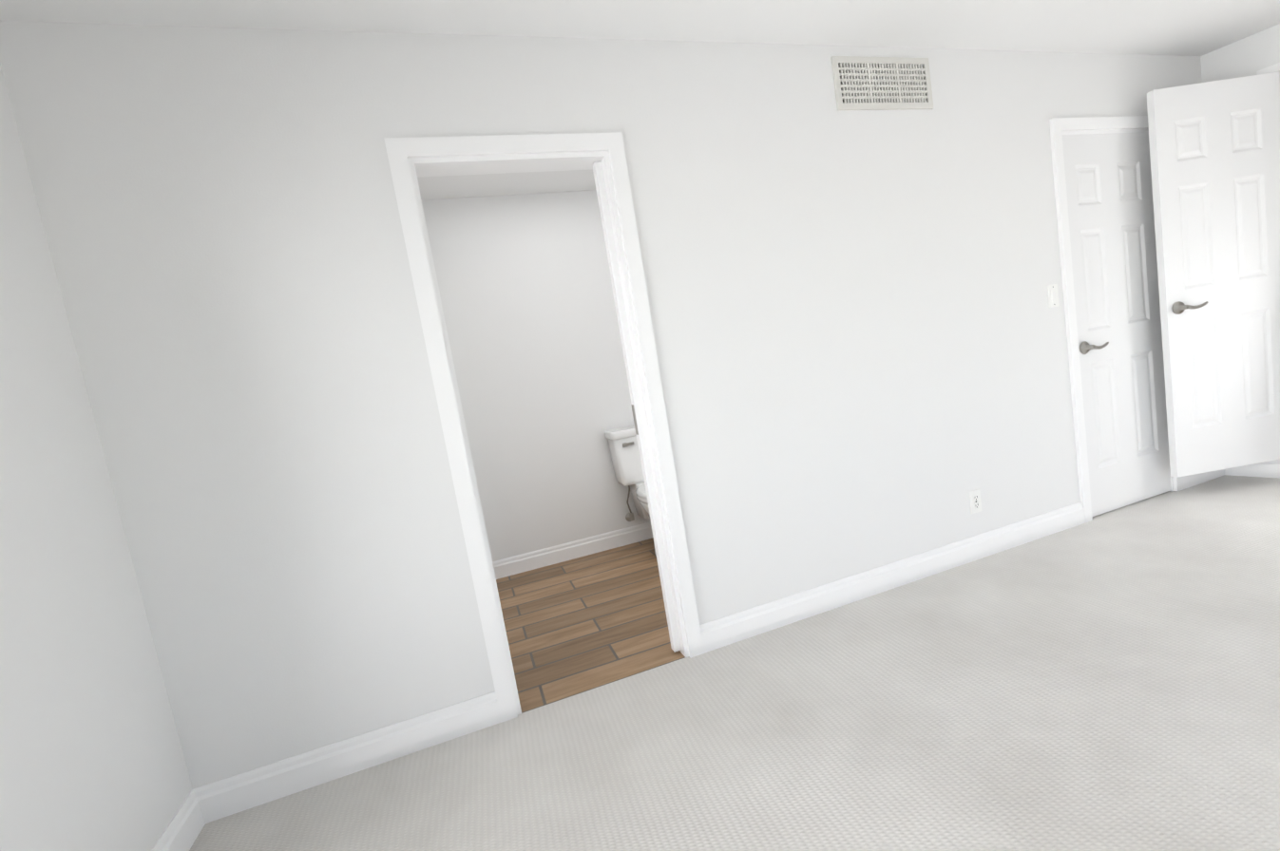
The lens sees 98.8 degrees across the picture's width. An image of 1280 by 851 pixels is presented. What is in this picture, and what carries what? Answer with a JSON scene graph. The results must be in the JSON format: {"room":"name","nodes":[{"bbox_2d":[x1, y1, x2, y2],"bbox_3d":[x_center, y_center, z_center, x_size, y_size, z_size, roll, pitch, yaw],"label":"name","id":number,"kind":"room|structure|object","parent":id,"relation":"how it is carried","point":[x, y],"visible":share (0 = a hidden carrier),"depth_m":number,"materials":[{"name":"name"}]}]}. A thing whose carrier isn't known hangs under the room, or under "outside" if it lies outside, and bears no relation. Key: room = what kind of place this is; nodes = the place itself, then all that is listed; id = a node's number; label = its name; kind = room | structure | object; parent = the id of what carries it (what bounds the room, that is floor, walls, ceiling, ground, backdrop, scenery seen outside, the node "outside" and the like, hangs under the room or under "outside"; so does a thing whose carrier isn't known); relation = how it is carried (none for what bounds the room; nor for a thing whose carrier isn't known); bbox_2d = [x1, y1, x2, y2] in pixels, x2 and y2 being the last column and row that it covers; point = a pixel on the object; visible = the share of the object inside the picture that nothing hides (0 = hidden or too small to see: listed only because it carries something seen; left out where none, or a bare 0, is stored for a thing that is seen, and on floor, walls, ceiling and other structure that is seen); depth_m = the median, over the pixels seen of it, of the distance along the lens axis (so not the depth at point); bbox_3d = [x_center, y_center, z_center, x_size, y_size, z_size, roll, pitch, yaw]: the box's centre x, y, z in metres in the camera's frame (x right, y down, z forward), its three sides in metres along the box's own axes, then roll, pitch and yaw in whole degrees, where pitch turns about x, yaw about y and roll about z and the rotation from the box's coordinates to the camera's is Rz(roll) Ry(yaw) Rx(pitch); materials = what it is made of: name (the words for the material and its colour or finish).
{"room":"empty bedroom","nodes":[
{"label":"empty bedroom","id":0,"kind":"room"},
{"bbox_2d":[0,63,192,850],"bbox_3d":[-1.015,0.179,-0.278,0.120,2.400,4.190,-11,6,-17],"label":"wall","id":1,"kind":"structure","parent":0,"point":[91,756],"depth_m":1.40,"materials":[{"name":"white paint"}]},
{"bbox_2d":[421,190,650,561],"bbox_3d":[-0.460,-0.322,3.713,2.040,2.400,0.120,-11,6,-17],"label":"wall","id":2,"kind":"structure","parent":0,"point":[525,290],"depth_m":3.58,"materials":[{"name":"white paint"}]},
{"bbox_2d":[492,521,652,579],"bbox_3d":[-0.256,0.803,3.765,1.800,0.115,0.015,-11,6,-17],"label":"baseboard","id":3,"kind":"structure","parent":2,"relation":"attached to","point":[548,556],"depth_m":3.68,"materials":[{"name":"white paint"}]},
{"bbox_2d":[496,537,685,713],"bbox_3d":[-0.012,0.923,3.079,2.040,0.060,1.720,-11,6,-17],"label":"floor","id":4,"kind":"structure","parent":0,"point":[581,624],"depth_m":2.70,"materials":[{"name":"brown wood"}]},
{"bbox_2d":[604,424,656,555],"bbox_3d":[0.146,0.408,3.519,0.484,0.812,0.694,-11,6,-17],"label":"toilet","id":5,"kind":"object","parent":4,"relation":"on","point":[623,448],"visible":0.42,"depth_m":3.60,"materials":[{"name":"white ceramic"}]},
{"bbox_2d":[0,20,1202,789],"bbox_3d":[0.806,-0.397,2.441,5.373,2.400,0.120,-11,6,-17],"label":"wall","id":6,"kind":"structure","parent":0,"point":[861,337],"depth_m":1.90,"materials":[{"name":"white paint"}]},
{"bbox_2d":[383,132,704,723],"bbox_3d":[-0.310,-0.006,2.091,0.820,2.060,0.152,-11,6,-17],"label":"door frame","id":7,"kind":"structure","parent":6,"relation":"attached to","point":[601,155],"depth_m":2.00,"materials":[{"name":"white paint"}]},
{"bbox_2d":[630,404,638,435],"bbox_3d":[-0.019,-0.023,2.187,0.003,0.120,0.024,-11,6,-17],"label":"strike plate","id":8,"kind":"structure","parent":7,"relation":"attached to","point":[635,420],"depth_m":2.18,"materials":[{"name":"silver metal"}]},
{"bbox_2d":[151,458,1279,850],"bbox_3d":[1.845,0.776,0.696,5.600,0.115,3.950,-11,6,-17],"label":"baseboard","id":9,"kind":"structure","parent":6,"relation":"attached to","point":[202,807],"depth_m":1.98,"materials":[{"name":"white paint"}]},
{"bbox_2d":[830,56,933,110],"bbox_3d":[1.069,-1.500,2.406,0.520,0.217,0.010,-11,6,-17],"label":"air vent","id":10,"kind":"object","parent":6,"relation":"in","point":[881,83],"visible":1,"depth_m":2.40,"materials":[{"name":"white metal"}]},
{"bbox_2d":[968,488,982,514],"bbox_3d":[1.645,0.372,2.688,0.070,0.114,0.009,-11,6,-17],"label":"outlet","id":11,"kind":"object","parent":6,"relation":"attached to","point":[975,502],"visible":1,"depth_m":2.68,"materials":[{"name":"white plastic"}]},
{"bbox_2d":[1047,284,1059,307],"bbox_3d":[2.102,-0.660,2.788,0.070,0.114,0.010,-11,6,-17],"label":"light switch","id":12,"kind":"object","parent":6,"relation":"attached to","point":[1053,295],"visible":1,"depth_m":2.78,"materials":[{"name":"white plastic"}]},
{"bbox_2d":[1061,132,1171,516],"bbox_3d":[2.593,-0.550,2.952,0.704,2.008,0.092,-11,6,-17],"label":"closet door","id":13,"kind":"structure","parent":6,"relation":"in","point":[1109,193],"depth_m":2.96,"materials":[{"name":"white paint"}]},
{"bbox_2d":[1049,115,1184,523],"bbox_3d":[2.570,-0.579,3.007,0.826,2.078,0.137,-11,6,-17],"label":"trim","id":14,"kind":"structure","parent":6,"relation":"attached to","point":[1059,127],"depth_m":2.83,"materials":[{"name":"white paint"}]},
{"bbox_2d":[0,0,1279,200],"bbox_3d":[1.183,-1.615,1.299,5.840,0.100,5.970,-11,6,-17],"label":"ceiling","id":15,"kind":"structure","parent":0,"point":[1165,27],"depth_m":2.12,"materials":[{"name":"white paint"}]},
{"bbox_2d":[189,475,1279,850],"bbox_3d":[1.859,0.862,0.705,5.600,0.060,3.950,-11,6,-17],"label":"floor carpet","id":16,"kind":"object","parent":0,"point":[1107,682],"visible":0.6,"depth_m":1.68,"materials":[{"name":"beige carpet"}]},
{"bbox_2d":[1092,491,1171,518],"bbox_3d":[2.621,0.453,3.478,1.550,0.059,0.870,-11,6,-17],"label":"floor","id":17,"kind":"structure","parent":0,"point":[1131,505],"depth_m":3.07,"materials":[{"name":"carpet"}]},
{"bbox_2d":[1200,23,1279,82],"bbox_3d":[3.728,-1.333,2.447,0.120,3.300,1.680,-13,7,-30],"label":"wall","id":18,"kind":"structure","parent":0,"point":[1252,54],"depth_m":2.93,"materials":[{"name":"white paint"}]},
{"bbox_2d":[1146,71,1279,477],"bbox_3d":[3.106,-0.772,2.948,0.671,2.030,0.250,-11,6,-17],"label":"door","id":19,"kind":"structure","parent":18,"relation":"in","point":[1214,149],"depth_m":2.90,"materials":[{"name":"white paint"}]},
{"bbox_2d":[1257,62,1279,92],"bbox_3d":[3.866,-0.795,2.404,0.142,2.208,1.480,-13,7,-30],"label":"door frame","id":20,"kind":"structure","parent":18,"relation":"attached to","point":[1275,67],"depth_m":2.86,"materials":[{"name":"white paint"}]}
]}

